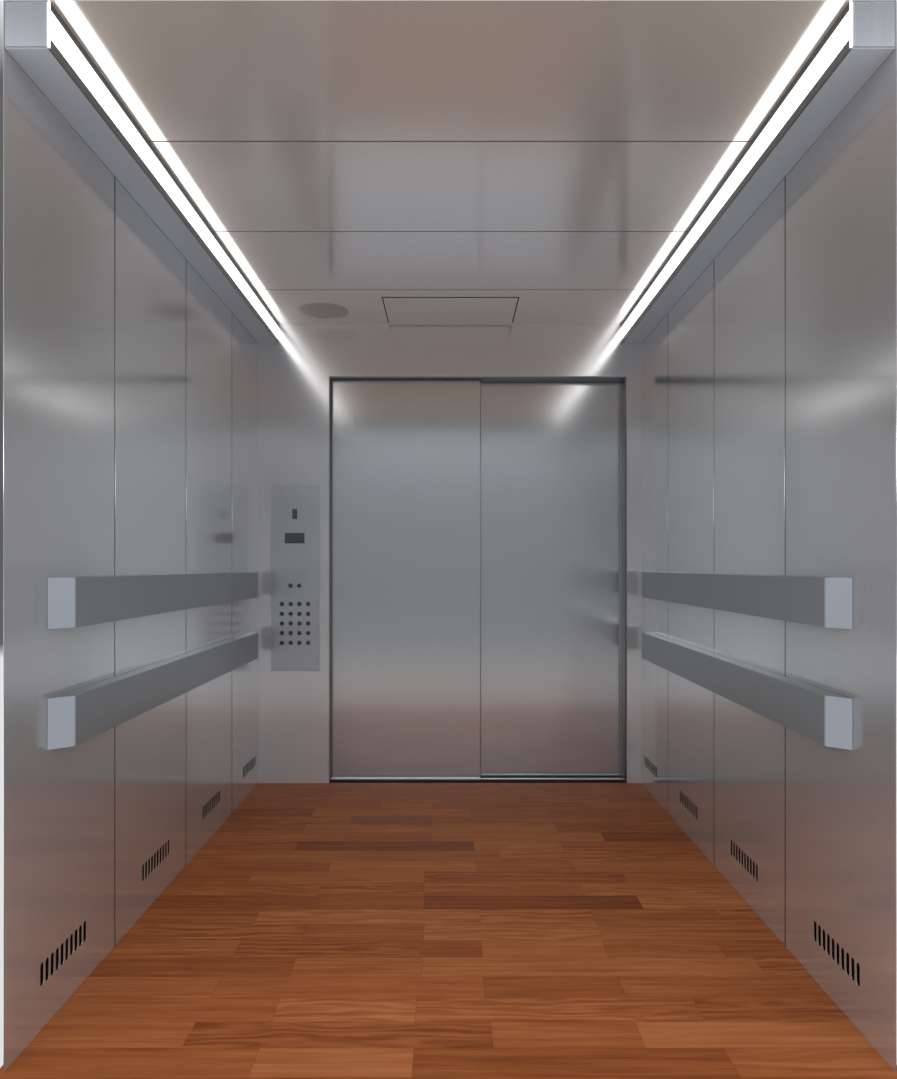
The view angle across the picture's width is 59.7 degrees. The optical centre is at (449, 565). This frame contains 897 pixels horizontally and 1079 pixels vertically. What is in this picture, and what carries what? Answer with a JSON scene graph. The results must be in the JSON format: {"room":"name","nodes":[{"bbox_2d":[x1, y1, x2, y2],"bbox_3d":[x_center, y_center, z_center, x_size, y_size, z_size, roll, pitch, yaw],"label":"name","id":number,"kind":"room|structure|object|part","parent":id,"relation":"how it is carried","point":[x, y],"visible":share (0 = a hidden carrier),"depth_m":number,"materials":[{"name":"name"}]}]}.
{"room":"elevator interior","nodes":[
{"label":"elevator interior","id":0,"kind":"room"},
{"bbox_2d":[3,1,258,1072],"bbox_3d":[-1.003,-0.064,2.886,0.050,2.390,2.348,0,0,0],"label":"wall","id":1,"kind":"structure","parent":0,"point":[131,387],"depth_m":2.19,"materials":[{"name":"metal"}]},
{"bbox_3d":[-0.978,-0.064,1.994,0.001,2.349,0.565,0,0,0],"label":"panel","id":2,"kind":"part","parent":1,"relation":"part of","materials":[{"name":"metal"}]},
{"bbox_2d":[40,921,85,985],"bbox_3d":[-0.978,0.978,1.982,0.001,0.055,0.235,0,0,0],"label":"air vent","id":3,"kind":"object","parent":1,"relation":"in","point":[84,925],"visible":1,"depth_m":1.97,"materials":[{"name":"black metal"}]},
{"bbox_2d":[5,2,277,343],"bbox_3d":[-0.928,-1.187,2.856,0.100,0.103,2.288,0,0,0],"label":"strip light","id":4,"kind":"object","parent":1,"relation":"attached to","point":[37,38],"visible":1,"depth_m":2.13,"materials":[{"name":"steel"},{"name":"glowing white light diffuser"}]},
{"bbox_3d":[-0.978,-0.064,2.587,0.001,2.349,0.608,0,0,0],"label":"panel","id":5,"kind":"part","parent":1,"relation":"part of","materials":[{"name":"metal"}]},
{"bbox_2d":[47,632,257,749],"bbox_3d":[-0.955,0.385,2.870,0.046,0.125,1.947,0,0,0],"label":"handrail","id":6,"kind":"object","parent":1,"relation":"attached to","point":[74,717],"visible":1,"depth_m":2.31,"materials":[{"name":"metal"}]},
{"bbox_3d":[-0.956,0.385,1.920,0.065,0.125,0.004,0,0,-44],"label":"plate","id":7,"kind":"part","parent":6,"relation":"part of","materials":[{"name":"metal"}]},
{"bbox_2d":[47,572,257,628],"bbox_3d":[-0.955,0.091,2.870,0.046,0.124,1.947,0,0,0],"label":"handrail","id":8,"kind":"object","parent":1,"relation":"attached to","point":[72,602],"visible":1,"depth_m":2.31,"materials":[{"name":"metal"}]},
{"bbox_3d":[-0.956,0.091,1.920,0.065,0.124,0.004,0,0,-44],"label":"plate","id":9,"kind":"part","parent":8,"relation":"part of","materials":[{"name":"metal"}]},
{"bbox_2d":[142,840,168,880],"bbox_3d":[-0.978,0.978,2.602,0.001,0.055,0.239,0,0,0],"label":"air vent","id":10,"kind":"object","parent":1,"relation":"in","point":[168,840],"visible":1,"depth_m":2.59,"materials":[{"name":"black metal"}]},
{"bbox_3d":[-0.978,-0.064,3.199,0.001,2.349,0.604,0,0,0],"label":"panel","id":11,"kind":"part","parent":1,"relation":"part of","materials":[{"name":"metal"}]},
{"bbox_2d":[203,790,219,818],"bbox_3d":[-0.978,0.978,3.207,0.001,0.055,0.237,0,0,0],"label":"air vent","id":12,"kind":"object","parent":1,"relation":"in","point":[219,790],"visible":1,"depth_m":3.20,"materials":[{"name":"black metal"}]},
{"bbox_3d":[-0.978,-0.064,3.754,0.001,2.349,0.493,0,0,0],"label":"panel","id":13,"kind":"part","parent":1,"relation":"part of","materials":[{"name":"metal"}]},
{"bbox_2d":[243,758,252,777],"bbox_3d":[-0.978,0.978,3.810,0.001,0.055,0.235,0,0,0],"label":"air vent","id":14,"kind":"object","parent":1,"relation":"in","point":[247,765],"visible":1,"depth_m":3.77,"materials":[{"name":"black metal"}]},
{"bbox_2d":[0,778,896,1078],"bbox_3d":[0.000,1.126,2.944,1.992,0.030,2.592,0,0,0],"label":"floor","id":15,"kind":"structure","parent":0,"point":[322,930],"depth_m":2.20,"materials":[{"name":"brown wood"}]},
{"bbox_2d":[4,0,895,323],"bbox_3d":[0.000,-1.264,2.886,2.056,0.050,2.348,0,0,0],"label":"ceiling","id":16,"kind":"structure","parent":0,"point":[554,156],"depth_m":2.20,"materials":[{"name":"metal"}]},
{"bbox_2d":[299,303,348,318],"bbox_3d":[-0.612,-1.239,3.796,0.238,0.001,0.238,0,0,0],"label":"ceiling speaker","id":17,"kind":"object","parent":16,"relation":"attached to","point":[316,310],"visible":1,"depth_m":3.79},
{"bbox_3d":[0.000,-1.240,3.754,1.956,0.002,0.493,0,0,0],"label":"panel","id":18,"kind":"part","parent":16,"relation":"part of","materials":[{"name":"metal"}]},
{"bbox_3d":[0.000,-1.240,3.199,1.956,0.002,0.604,0,0,0],"label":"panel","id":19,"kind":"part","parent":16,"relation":"part of","materials":[{"name":"metal"}]},
{"bbox_3d":[0.000,-1.240,2.587,1.956,0.002,0.608,0,0,0],"label":"panel","id":20,"kind":"part","parent":16,"relation":"part of","materials":[{"name":"metal"}]},
{"bbox_3d":[0.000,-1.240,1.994,1.956,0.002,0.565,0,0,0],"label":"panel","id":21,"kind":"part","parent":16,"relation":"part of","materials":[{"name":"metal"}]},
{"bbox_2d":[382,297,518,322],"bbox_3d":[0.003,-1.238,3.788,0.635,0.003,0.376,0,0,0],"label":"ceiling hatch","id":22,"kind":"object","parent":16,"relation":"attached to","point":[397,309],"visible":1,"depth_m":3.77,"materials":[{"name":"metal"}]},
{"bbox_2d":[259,324,640,782],"bbox_3d":[0.000,-0.065,4.010,1.960,2.352,0.020,0,0,0],"label":"wall","id":23,"kind":"structure","parent":0,"point":[295,372],"depth_m":4.00,"materials":[{"name":"metal"}]},
{"bbox_2d":[271,485,319,670],"bbox_3d":[-0.791,0.061,3.997,0.251,0.952,0.006,0,0,0],"label":"control panel","id":24,"kind":"object","parent":23,"relation":"attached to","point":[295,509],"visible":1,"depth_m":4.00,"materials":[{"name":"metal"}]},
{"bbox_2d":[330,378,480,777],"bbox_3d":[-0.244,0.046,4.086,0.810,2.117,0.028,0,0,0],"label":"door","id":25,"kind":"structure","parent":23,"relation":"in","point":[405,453],"depth_m":4.07,"materials":[{"name":"metal"}]},
{"bbox_2d":[329,776,626,782],"bbox_3d":[0.143,1.108,4.076,1.524,0.007,0.144,0,0,0],"label":"door sill","id":26,"kind":"structure","parent":23,"relation":"attached to","point":[484,779],"depth_m":4.04,"materials":[{"name":"metal"}]},
{"bbox_2d":[330,377,625,780],"bbox_3d":[0.144,0.039,4.090,1.548,2.144,0.140,0,0,0],"label":"door frame","id":27,"kind":"structure","parent":23,"relation":"attached to","point":[623,379],"depth_m":4.06,"materials":[{"name":"metal"}]},
{"bbox_2d":[481,378,621,775],"bbox_3d":[0.501,0.046,4.117,0.809,2.117,0.028,0,0,0],"label":"door","id":28,"kind":"structure","parent":23,"relation":"in","point":[551,448],"depth_m":4.10,"materials":[{"name":"metal"}]},
{"bbox_2d":[641,1,896,1072],"bbox_3d":[1.003,-0.064,2.886,0.050,2.390,2.348,0,0,0],"label":"wall","id":29,"kind":"structure","parent":0,"point":[769,386],"depth_m":2.21,"materials":[{"name":"metal"}]},
{"bbox_2d":[647,758,656,777],"bbox_3d":[0.978,0.978,3.810,0.001,0.055,0.235,0,0,0],"label":"air vent","id":30,"kind":"object","parent":29,"relation":"in","point":[652,765],"visible":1,"depth_m":3.77,"materials":[{"name":"black metal"}]},
{"bbox_3d":[0.978,-0.064,3.754,0.001,2.349,0.493,0,0,0],"label":"panel","id":31,"kind":"part","parent":29,"relation":"part of","materials":[{"name":"metal"}]},
{"bbox_2d":[680,790,696,818],"bbox_3d":[0.978,0.978,3.207,0.001,0.055,0.237,0,0,0],"label":"air vent","id":32,"kind":"object","parent":29,"relation":"in","point":[680,790],"visible":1,"depth_m":3.20,"materials":[{"name":"black metal"}]},
{"bbox_3d":[0.978,-0.064,3.199,0.001,2.349,0.604,0,0,0],"label":"panel","id":33,"kind":"part","parent":29,"relation":"part of","materials":[{"name":"metal"}]},
{"bbox_2d":[731,840,757,880],"bbox_3d":[0.978,0.978,2.602,0.001,0.055,0.239,0,0,0],"label":"air vent","id":34,"kind":"object","parent":29,"relation":"in","point":[731,840],"visible":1,"depth_m":2.59,"materials":[{"name":"black metal"}]},
{"bbox_2d":[642,632,852,749],"bbox_3d":[0.955,0.385,2.870,0.046,0.125,1.947,0,0,0],"label":"handrail","id":35,"kind":"object","parent":29,"relation":"attached to","point":[825,717],"visible":1,"depth_m":2.31,"materials":[{"name":"metal"}]},
{"bbox_3d":[0.956,0.385,1.920,0.065,0.125,0.004,0,0,44],"label":"plate","id":36,"kind":"part","parent":35,"relation":"part of","materials":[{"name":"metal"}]},
{"bbox_2d":[642,572,852,628],"bbox_3d":[0.955,0.091,2.870,0.046,0.124,1.947,0,0,0],"label":"handrail","id":37,"kind":"object","parent":29,"relation":"attached to","point":[827,602],"visible":1,"depth_m":2.31,"materials":[{"name":"metal"}]},
{"bbox_3d":[0.956,0.091,1.920,0.065,0.124,0.004,0,0,44],"label":"plate","id":38,"kind":"part","parent":37,"relation":"part of","materials":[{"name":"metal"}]},
{"bbox_3d":[0.978,-0.064,2.587,0.001,2.349,0.608,0,0,0],"label":"panel","id":39,"kind":"part","parent":29,"relation":"part of","materials":[{"name":"metal"}]},
{"bbox_2d":[622,2,894,343],"bbox_3d":[0.928,-1.187,2.856,0.100,0.103,2.288,0,0,0],"label":"strip light","id":40,"kind":"object","parent":29,"relation":"attached to","point":[862,38],"visible":1,"depth_m":2.15,"materials":[{"name":"glowing light-emitting diffuser"},{"name":"painted metal"}]},
{"bbox_2d":[814,921,859,985],"bbox_3d":[0.978,0.978,1.982,0.001,0.055,0.235,0,0,0],"label":"air vent","id":41,"kind":"object","parent":29,"relation":"in","point":[815,925],"visible":1,"depth_m":1.97,"materials":[{"name":"black metal"}]},
{"bbox_3d":[0.978,-0.064,1.994,0.001,2.349,0.565,0,0,0],"label":"panel","id":42,"kind":"part","parent":29,"relation":"part of","materials":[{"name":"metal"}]}
]}

